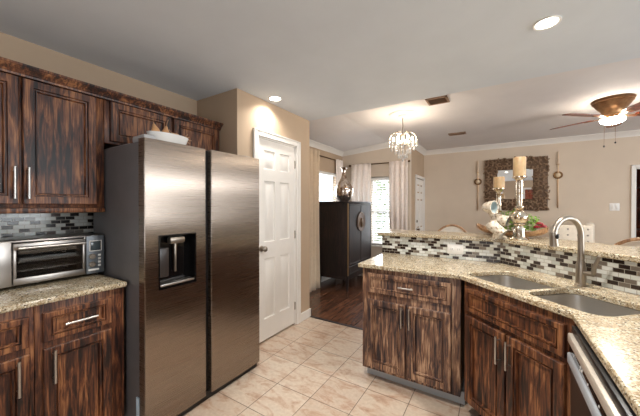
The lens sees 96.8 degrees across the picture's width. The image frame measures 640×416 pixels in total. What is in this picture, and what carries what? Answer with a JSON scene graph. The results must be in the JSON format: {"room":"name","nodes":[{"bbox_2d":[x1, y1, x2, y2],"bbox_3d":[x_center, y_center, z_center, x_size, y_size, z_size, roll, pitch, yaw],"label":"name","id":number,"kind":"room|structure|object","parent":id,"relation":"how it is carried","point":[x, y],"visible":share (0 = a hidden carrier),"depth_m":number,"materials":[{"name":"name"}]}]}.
{"room":"kitchen","nodes":[
{"label":"kitchen","id":0,"kind":"room"},
{"bbox_2d":[0,32,196,114],"bbox_3d":[-1.940,0.146,1.803,0.120,2.413,4.800,0,0,32],"label":"wall","id":1,"kind":"structure","parent":0,"point":[11,47],"depth_m":2.07,"materials":[{"name":"beige paint"}]},
{"bbox_2d":[0,212,93,237],"bbox_3d":[-2.072,0.236,1.468,0.012,0.410,1.530,0,0,32],"label":"backsplash","id":2,"kind":"structure","parent":1,"relation":"attached to","point":[15,224],"depth_m":1.87,"materials":[{"name":"tile"}]},
{"bbox_2d":[0,71,104,213],"bbox_3d":[-1.745,-0.343,1.632,0.384,0.743,0.752,0,0,32],"label":"upper cabinet","id":3,"kind":"object","parent":1,"relation":"attached to","point":[52,137],"visible":1,"depth_m":1.64,"materials":[{"name":"brown wood"}]},
{"bbox_2d":[0,57,222,130],"bbox_3d":[-1.494,-0.747,2.023,0.387,0.057,1.687,0,0,32],"label":"crown molding","id":4,"kind":"structure","parent":3,"relation":"attached to","point":[8,66],"depth_m":1.80,"materials":[{"name":"brown wood"}]},
{"bbox_2d":[103,100,218,150],"bbox_3d":[-1.312,-0.578,2.356,0.350,0.283,0.932,0,0,32],"label":"upper cabinet","id":5,"kind":"object","parent":1,"relation":"attached to","point":[121,122],"visible":0.51,"depth_m":2.06,"materials":[{"name":"brown wood"}]},
{"bbox_2d":[197,88,309,312],"bbox_3d":[-0.736,0.136,3.206,0.715,2.413,1.145,0,0,32],"label":"wall","id":6,"kind":"structure","parent":0,"point":[239,111],"depth_m":2.79,"materials":[{"name":"beige paint"}]},
{"bbox_2d":[253,127,300,324],"bbox_3d":[-0.463,0.290,3.022,0.104,2.107,0.744,0,0,32],"label":"trim","id":7,"kind":"structure","parent":6,"relation":"attached to","point":[257,133],"depth_m":3.26,"materials":[{"name":"white paint"}]},
{"bbox_2d":[259,138,295,342],"bbox_3d":[-0.437,0.317,3.008,0.107,2.018,0.604,0,0,32],"label":"door","id":8,"kind":"structure","parent":6,"relation":"in","point":[277,235],"depth_m":2.99,"materials":[{"name":"white paint"}]},
{"bbox_2d":[301,308,310,321],"bbox_3d":[-0.479,1.290,3.610,0.730,0.100,0.230,0,0,32],"label":"baseboard","id":9,"kind":"structure","parent":6,"relation":"attached to","point":[306,314],"depth_m":3.41,"materials":[{"name":"white paint"}]},
{"bbox_2d":[0,0,639,150],"bbox_3d":[1.812,-1.173,1.571,7.000,0.227,8.200,0,0,32],"label":"ceiling","id":10,"kind":"structure","parent":0,"point":[323,58],"depth_m":1.98,"materials":[{"name":"paint"}]},
{"bbox_2d":[268,96,281,101],"bbox_3d":[-0.437,-1.063,2.766,0.132,0.008,0.132,0,0,32],"label":"recessed light","id":11,"kind":"object","parent":10,"relation":"in","point":[271,98],"visible":1,"depth_m":2.76,"materials":[{"name":"white paint"}]},
{"bbox_2d":[388,110,417,161],"bbox_3d":[1.048,-0.886,3.596,0.343,0.598,0.350,0,0,32],"label":"chandelier","id":12,"kind":"object","parent":10,"relation":"hanging from","point":[401,114],"visible":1,"depth_m":3.56,"materials":[{"name":"glass"}]},
{"bbox_2d":[425,95,449,105],"bbox_3d":[1.290,-1.176,3.113,0.220,0.012,0.210,0,0,32],"label":"ceiling vent","id":13,"kind":"object","parent":10,"relation":"in","point":[442,99],"visible":1,"depth_m":3.10,"materials":[{"name":"brown metal"}]},
{"bbox_2d":[448,132,465,135],"bbox_3d":[2.194,-1.186,4.540,0.250,0.012,0.140,0,0,32],"label":"ceiling vent","id":14,"kind":"object","parent":10,"relation":"in","point":[457,133],"visible":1,"depth_m":4.52,"materials":[{"name":"brown metal"}]},
{"bbox_2d":[533,15,561,30],"bbox_3d":[1.297,-1.055,1.623,0.132,0.008,0.132,0,0,32],"label":"recessed light","id":15,"kind":"object","parent":10,"relation":"in","point":[548,22],"visible":1,"depth_m":1.62,"materials":[{"name":"white paint"}]},
{"bbox_2d":[550,93,639,146],"bbox_3d":[3.223,-0.919,3.079,1.082,0.526,1.110,0,0,32],"label":"ceiling fan","id":16,"kind":"object","parent":10,"relation":"hanging from","point":[612,108],"visible":1,"depth_m":3.02,"materials":[{"name":"brown wood"}]},
{"bbox_2d":[309,146,341,200],"bbox_3d":[-0.159,0.101,4.917,0.120,2.460,2.370,0,0,32],"label":"wall","id":17,"kind":"structure","parent":0,"point":[325,164],"depth_m":5.34,"materials":[{"name":"beige paint"}]},
{"bbox_2d":[309,139,343,156],"bbox_3d":[-0.108,-1.082,4.806,0.075,0.085,2.250,0,0,32],"label":"trim","id":18,"kind":"structure","parent":17,"relation":"attached to","point":[312,143],"depth_m":5.13,"materials":[{"name":"white paint"}]},
{"bbox_2d":[319,171,335,200],"bbox_3d":[0.063,-0.036,5.173,0.046,1.250,0.880,0,0,32],"label":"window blind","id":19,"kind":"object","parent":17,"relation":"attached to","point":[320,172],"visible":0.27,"depth_m":5.26,"materials":[{"name":"white plastic"}]},
{"bbox_2d":[331,176,332,199],"bbox_3d":[0.050,-0.019,5.181,0.135,1.305,0.960,0,0,32],"label":"window","id":20,"kind":"structure","parent":17,"relation":"in","point":[331,176],"depth_m":5.54,"materials":[{"name":"white glass"}]},
{"bbox_3d":[-0.032,-0.925,4.966,0.044,0.044,1.643,0,0,32],"label":"curtain rod","id":21,"kind":"object","parent":17,"relation":"attached to","visible":0},
{"bbox_2d":[309,148,319,291],"bbox_3d":[-0.160,0.194,4.465,0.082,2.260,0.583,0,0,32],"label":"curtain","id":22,"kind":"object","parent":21,"relation":"hanging from","point":[314,246],"visible":0.59,"depth_m":4.55,"materials":[{"name":"beige fabric"}]},
{"bbox_2d":[336,159,342,200],"bbox_3d":[0.382,0.186,5.576,0.043,2.260,0.265,0,0,32],"label":"curtain","id":23,"kind":"object","parent":21,"relation":"hanging from","point":[339,163],"visible":0.23,"depth_m":5.50,"materials":[{"name":"white fabric"}]},
{"bbox_2d":[182,276,479,415],"bbox_3d":[1.837,1.395,1.515,6.880,0.080,8.100,0,0,32],"label":"floor","id":24,"kind":"structure","parent":0,"point":[312,366],"depth_m":2.21,"materials":[{"name":"tile"}]},
{"bbox_2d":[0,307,33,415],"bbox_3d":[-1.731,0.915,1.353,0.656,0.882,0.410,0,0,32],"label":"base cabinet","id":25,"kind":"object","parent":24,"relation":"on","point":[17,326],"visible":0.85,"depth_m":1.32,"materials":[{"name":"brown wood"}]},
{"bbox_2d":[0,273,126,313],"bbox_3d":[-1.657,0.455,1.514,0.668,0.030,0.846,0,0,32],"label":"countertop","id":26,"kind":"structure","parent":25,"relation":"on","point":[18,297],"depth_m":1.53,"materials":[{"name":"stone"}]},
{"bbox_2d":[0,232,103,288],"bbox_3d":[-1.678,0.308,1.730,0.353,0.262,0.517,0,0,32],"label":"toaster oven","id":27,"kind":"object","parent":26,"relation":"on","point":[37,258],"visible":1,"depth_m":1.75,"materials":[{"name":"silver metal"}]},
{"bbox_2d":[34,287,123,415],"bbox_3d":[-1.518,0.912,1.694,0.656,0.882,0.390,0,0,32],"label":"base cabinet","id":28,"kind":"object","parent":24,"relation":"on","point":[79,341],"visible":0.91,"depth_m":1.53,"materials":[{"name":"brown wood"}]},
{"bbox_2d":[93,134,258,415],"bbox_3d":[-1.048,0.456,2.192,0.703,1.777,0.929,0,0,32],"label":"refrigerator","id":29,"kind":"object","parent":24,"relation":"on","point":[179,223],"visible":0.97,"depth_m":1.83,"materials":[{"name":"silver metal"}]},
{"bbox_2d":[146,131,188,144],"bbox_3d":[-1.006,-0.443,1.887,0.144,0.080,0.274,0,0,32],"label":"oval dish","id":30,"kind":"object","parent":29,"relation":"on","point":[164,136],"visible":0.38,"depth_m":1.82,"materials":[{"name":"white ceramic"}]},
{"bbox_2d":[151,121,159,130],"bbox_3d":[-1.047,-0.517,1.812,0.052,0.123,0.051,0,0,-5],"label":"gourd","id":31,"kind":"object","parent":30,"relation":"in","point":[154,127],"visible":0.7,"depth_m":1.79,"materials":[{"name":"brown wood"}]},
{"bbox_2d":[161,121,169,132],"bbox_3d":[-1.015,-0.518,1.863,0.052,0.124,0.053,0,0,5],"label":"gourd","id":32,"kind":"object","parent":30,"relation":"in","point":[165,129],"visible":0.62,"depth_m":1.85,"materials":[{"name":"brown wood"}]},
{"bbox_2d":[319,201,371,291],"bbox_3d":[0.454,0.610,5.027,0.647,1.440,1.024,0,0,32],"label":"armoire","id":33,"kind":"object","parent":24,"relation":"on","point":[344,226],"visible":0.93,"depth_m":4.63,"materials":[{"name":"black wood"}]},
{"bbox_2d":[334,167,352,200],"bbox_3d":[0.400,-0.391,4.741,0.316,0.565,0.316,0,0,32],"label":"vase","id":34,"kind":"object","parent":33,"relation":"on","point":[343,191],"visible":0.92,"depth_m":4.64,"materials":[{"name":"silver metal"}]},
{"bbox_2d":[363,268,464,404],"bbox_3d":[0.780,0.908,2.285,0.723,0.882,0.614,0,0,32],"label":"base cabinet","id":35,"kind":"object","parent":24,"relation":"on","point":[414,324],"visible":0.91,"depth_m":2.04,"materials":[{"name":"brown wood"}]},
{"bbox_2d":[358,253,639,415],"bbox_3d":[0.797,0.457,1.250,1.890,0.030,2.360,0,0,32],"label":"countertop","id":36,"kind":"structure","parent":35,"relation":"on","point":[615,341],"depth_m":1.41,"materials":[{"name":"stone"}]},
{"bbox_2d":[476,275,639,316],"bbox_3d":[1.223,0.560,1.568,0.363,0.178,0.802,0,0,-13],"label":"double sink","id":37,"kind":"object","parent":36,"relation":"in","point":[578,302],"visible":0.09,"depth_m":1.53,"materials":[{"name":"silver metal"}]},
{"bbox_2d":[549,216,600,286],"bbox_3d":[1.397,0.241,1.556,0.244,0.398,0.127,0,0,-13],"label":"kitchen faucet","id":38,"kind":"object","parent":36,"relation":"on","point":[581,273],"visible":1,"depth_m":1.59,"materials":[{"name":"silver metal"}]},
{"bbox_2d":[438,224,465,231],"bbox_3d":[1.834,0.780,4.213,0.518,1.117,0.604,0,0,2],"label":"dining chair","id":39,"kind":"object","parent":24,"relation":"on","point":[447,228],"visible":0.15,"depth_m":3.95,"materials":[{"name":"beige fabric"}]},
{"bbox_2d":[441,226,462,231],"bbox_3d":[1.825,0.497,3.953,0.460,0.485,0.081,0,0,2],"label":"cushion","id":40,"kind":"object","parent":39,"relation":"on","point":[445,228],"depth_m":3.96,"materials":[{"name":"beige fabric"}]},
{"bbox_2d":[464,281,576,415],"bbox_3d":[1.233,0.913,1.585,0.556,0.882,0.655,0,0,-13],"label":"base cabinet","id":41,"kind":"object","parent":24,"relation":"on","point":[516,363],"visible":0.91,"depth_m":1.48,"materials":[{"name":"brown wood"}]},
{"bbox_2d":[550,225,592,241],"bbox_3d":[3.564,0.786,4.156,0.500,1.100,0.616,0,0,22],"label":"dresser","id":42,"kind":"object","parent":24,"relation":"on","point":[568,232],"visible":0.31,"depth_m":3.88,"materials":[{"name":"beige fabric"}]},
{"bbox_2d":[585,223,593,241],"bbox_3d":[4.351,0.785,4.228,0.616,1.100,0.500,0,1,44],"label":"tufted chair","id":43,"kind":"object","parent":24,"relation":"on","point":[589,224],"visible":0.05,"depth_m":4.22,"materials":[{"name":"beige fabric"}]},
{"bbox_2d":[567,325,635,415],"bbox_3d":[1.127,0.922,0.756,0.624,0.876,0.600,0,0,32],"label":"dishwasher","id":44,"kind":"object","parent":24,"relation":"on","point":[594,392],"visible":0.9,"depth_m":0.91,"materials":[{"name":"silver metal"}]},
{"bbox_2d":[614,237,639,246],"bbox_3d":[2.834,0.792,2.480,0.604,1.117,0.518,0,1,-42],"label":"dining chair","id":45,"kind":"object","parent":24,"relation":"on","point":[633,242],"visible":0.13,"depth_m":2.36,"materials":[{"name":"beige fabric"}]},
{"bbox_2d":[621,241,639,246],"bbox_3d":[2.642,0.509,2.305,0.081,0.485,0.460,0,1,-42],"label":"cushion","id":46,"kind":"object","parent":45,"relation":"on","point":[623,243],"depth_m":2.36,"materials":[{"name":"beige fabric"}]},
{"bbox_2d":[310,316,362,329],"bbox_3d":[0.302,1.339,3.243,1.015,0.006,0.035,0,0,32],"label":"trim","id":47,"kind":"structure","parent":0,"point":[310,316],"depth_m":3.31,"materials":[{"name":"brown wood"}]},
{"bbox_2d":[342,146,410,257],"bbox_3d":[1.060,0.067,5.481,1.350,2.520,0.120,0,0,32],"label":"wall","id":48,"kind":"structure","parent":0,"point":[384,155],"depth_m":5.37,"materials":[{"name":"beige paint"}]},
{"bbox_2d":[343,142,388,155],"bbox_3d":[0.852,-1.126,5.488,0.980,0.162,0.075,0,0,32],"label":"trim","id":49,"kind":"structure","parent":48,"relation":"attached to","point":[383,145],"depth_m":5.46,"materials":[{"name":"white paint"}]},
{"bbox_2d":[371,176,388,246],"bbox_3d":[1.172,0.070,5.367,0.520,1.325,0.135,0,0,32],"label":"window","id":50,"kind":"structure","parent":48,"relation":"in","point":[373,245],"depth_m":5.50,"materials":[{"name":"white paint"}]},
{"bbox_2d":[371,177,388,243],"bbox_3d":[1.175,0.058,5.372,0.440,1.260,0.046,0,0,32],"label":"window blind","id":51,"kind":"object","parent":50,"relation":"attached to","point":[384,178],"visible":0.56,"depth_m":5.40,"materials":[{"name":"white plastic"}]},
{"bbox_2d":[390,140,412,146],"bbox_3d":[1.454,-1.158,5.112,0.450,0.094,0.075,0,0,32],"label":"trim","id":52,"kind":"structure","parent":48,"relation":"attached to","point":[405,140],"depth_m":5.13,"materials":[{"name":"white paint"}]},
{"bbox_3d":[1.090,-0.837,5.357,1.209,0.044,0.043,0,0,32],"label":"curtain rod","id":53,"kind":"object","parent":48,"relation":"attached to","visible":0},
{"bbox_2d":[351,163,370,275],"bbox_3d":[0.792,0.234,5.483,0.417,2.165,0.055,0,0,32],"label":"curtain","id":54,"kind":"object","parent":53,"relation":"hanging from","point":[360,173],"visible":0.39,"depth_m":5.47,"materials":[{"name":"white fabric"}]},
{"bbox_2d":[389,160,407,229],"bbox_3d":[1.405,0.237,5.100,0.342,2.165,0.055,0,0,32],"label":"curtain","id":55,"kind":"object","parent":53,"relation":"hanging from","point":[398,170],"visible":0.52,"depth_m":5.09,"materials":[{"name":"white fabric"}]},
{"bbox_2d":[411,148,423,229],"bbox_3d":[1.887,0.066,5.643,0.120,2.520,1.030,0,0,32],"label":"wall","id":56,"kind":"structure","parent":0,"point":[417,159],"depth_m":5.37,"materials":[{"name":"beige paint"}]},
{"bbox_2d":[412,142,426,154],"bbox_3d":[1.924,-1.156,5.511,0.075,0.085,1.200,0,0,32],"label":"trim","id":57,"kind":"structure","parent":56,"relation":"attached to","point":[418,148],"depth_m":5.59,"materials":[{"name":"white paint"}]},
{"bbox_2d":[416,179,423,230],"bbox_3d":[2.020,0.373,5.715,0.095,1.885,0.640,0,0,32],"label":"door","id":58,"kind":"structure","parent":56,"relation":"in","point":[419,204],"depth_m":5.69,"materials":[{"name":"white paint"}]},
{"bbox_2d":[415,174,424,230],"bbox_3d":[1.983,0.342,5.738,0.104,1.965,0.770,0,0,32],"label":"trim","id":59,"kind":"structure","parent":56,"relation":"attached to","point":[416,176],"depth_m":5.73,"materials":[{"name":"white paint"}]},
{"bbox_2d":[382,243,639,295],"bbox_3d":[1.299,0.816,1.333,1.023,1.080,3.213,0,0,-7],"label":"wall","id":60,"kind":"structure","parent":0,"point":[500,243],"depth_m":2.10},
{"bbox_2d":[382,236,499,262],"bbox_3d":[1.019,0.350,2.510,0.970,0.166,0.011,0,0,32],"label":"backsplash","id":61,"kind":"structure","parent":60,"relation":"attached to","point":[484,251],"depth_m":2.49,"materials":[{"name":"tile"}]},
{"bbox_2d":[447,244,462,254],"bbox_3d":[1.150,0.350,2.414,0.124,0.084,0.012,0,0,32],"label":"wall outlet","id":62,"kind":"object","parent":61,"relation":"attached to","point":[451,248],"visible":1,"depth_m":2.41,"materials":[{"name":"white plastic"}]},
{"bbox_2d":[378,229,639,262],"bbox_3d":[1.415,0.259,1.369,1.336,0.032,3.604,0,0,-7],"label":"bar","id":63,"kind":"object","parent":60,"relation":"on","point":[617,252],"visible":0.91,"depth_m":1.97,"materials":[{"name":"stone"}]},
{"bbox_2d":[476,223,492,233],"bbox_3d":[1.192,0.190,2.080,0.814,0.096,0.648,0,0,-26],"label":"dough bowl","id":64,"kind":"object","parent":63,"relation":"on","point":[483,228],"depth_m":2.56,"materials":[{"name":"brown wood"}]},
{"bbox_2d":[482,200,509,238],"bbox_3d":[1.371,0.090,2.189,0.198,0.295,0.142,0,0,-10],"label":"ornament","id":65,"kind":"object","parent":63,"relation":"on","point":[494,226],"visible":0.99,"depth_m":2.18,"materials":[{"name":"white ceramic"}]},
{"bbox_2d":[491,188,504,236],"bbox_3d":[1.458,0.038,2.314,0.104,0.397,0.104,0,0,32],"label":"candlestick","id":66,"kind":"object","parent":63,"relation":"on","point":[498,191],"visible":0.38,"depth_m":2.30,"materials":[{"name":"silver glass"}]},
{"bbox_2d":[493,177,504,187],"bbox_3d":[1.458,-0.209,2.313,0.080,0.098,0.079,0,0,32],"label":"pillar candle","id":67,"kind":"object","parent":66,"relation":"on","point":[498,182],"visible":0.96,"depth_m":2.28,"materials":[{"name":"wax"}]},
{"bbox_2d":[509,176,529,240],"bbox_3d":[1.493,0.001,2.127,0.128,0.474,0.128,0,0,32],"label":"candlestick","id":68,"kind":"object","parent":63,"relation":"on","point":[518,217],"visible":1,"depth_m":2.10,"materials":[{"name":"silver glass"}]},
{"bbox_2d":[513,157,525,175],"bbox_3d":[1.493,-0.310,2.125,0.082,0.148,0.081,0,0,32],"label":"pillar candle","id":69,"kind":"object","parent":68,"relation":"on","point":[519,163],"visible":0.94,"depth_m":2.09,"materials":[{"name":"wax"}]},
{"bbox_2d":[526,227,548,236],"bbox_3d":[1.365,0.193,1.760,0.811,0.096,0.306,0,0,-26],"label":"dough bowl","id":70,"kind":"object","parent":63,"relation":"on","point":[545,230],"depth_m":2.15,"materials":[{"name":"brown wood"}]},
{"bbox_2d":[503,210,546,230],"bbox_3d":[1.618,0.101,2.304,0.183,0.193,0.404,0,0,-26],"label":"greenery","id":71,"kind":"object","parent":70,"relation":"in","point":[540,225],"visible":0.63,"depth_m":2.20,"materials":[{"name":"green plant"}]},
{"bbox_2d":[500,243,639,294],"bbox_3d":[1.581,0.357,1.608,0.011,0.166,1.312,0,0,-13],"label":"backsplash","id":72,"kind":"structure","parent":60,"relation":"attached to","point":[620,275],"depth_m":1.75,"materials":[{"name":"tile"}]},
{"bbox_2d":[424,136,639,244],"bbox_3d":[4.536,0.067,4.665,5.650,2.530,0.120,0,0,32],"label":"wall","id":73,"kind":"structure","parent":0,"point":[595,176],"depth_m":4.84,"materials":[{"name":"beige paint"}]},
{"bbox_2d":[474,161,481,210],"bbox_3d":[3.052,-0.428,5.489,0.132,0.960,0.050,0,0,32],"label":"wall sconce","id":74,"kind":"object","parent":73,"relation":"attached to","point":[476,181],"visible":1,"depth_m":5.48,"materials":[{"name":"beige metal"}]},
{"bbox_2d":[483,156,549,211],"bbox_3d":[3.551,-0.438,5.170,1.009,1.008,0.062,0,0,32],"label":"wall mirror","id":75,"kind":"object","parent":73,"relation":"attached to","point":[535,186],"visible":0.78,"depth_m":5.10,"materials":[{"name":"brown metal"}]},
{"bbox_2d":[425,130,639,154],"bbox_3d":[4.536,-1.149,4.543,5.530,0.085,0.075,0,0,32],"label":"trim","id":76,"kind":"structure","parent":73,"relation":"attached to","point":[631,133],"depth_m":4.96,"materials":[{"name":"white paint"}]},
{"bbox_2d":[553,151,562,207],"bbox_3d":[4.070,-0.484,4.853,0.132,0.960,0.050,0,0,32],"label":"wall sconce","id":77,"kind":"object","parent":73,"relation":"attached to","point":[559,174],"visible":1,"depth_m":4.85,"materials":[{"name":"beige metal"}]},
{"bbox_2d":[609,203,619,210],"bbox_3d":[4.671,-0.016,4.503,0.116,0.120,0.012,0,0,32],"label":"light switch","id":78,"kind":"object","parent":73,"relation":"attached to","point":[612,206],"visible":1,"depth_m":4.50,"materials":[{"name":"white plastic"}]},
{"bbox_2d":[631,165,639,237],"bbox_3d":[5.230,0.337,4.197,0.911,1.998,0.104,0,0,32],"label":"trim","id":79,"kind":"structure","parent":73,"relation":"attached to","point":[634,168],"depth_m":4.38,"materials":[{"name":"white paint"}]},
{"bbox_3d":[5.774,0.071,4.882,1.420,2.680,1.800,0,0,32],"label":"wall","id":80,"kind":"structure","parent":0,"visible":0},
{"bbox_2d":[636,169,639,236],"bbox_3d":[6.062,0.228,5.353,1.110,2.200,0.400,0,0,32],"label":"door","id":81,"kind":"structure","parent":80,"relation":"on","point":[638,170],"depth_m":5.50,"materials":[{"name":"brown wood"}]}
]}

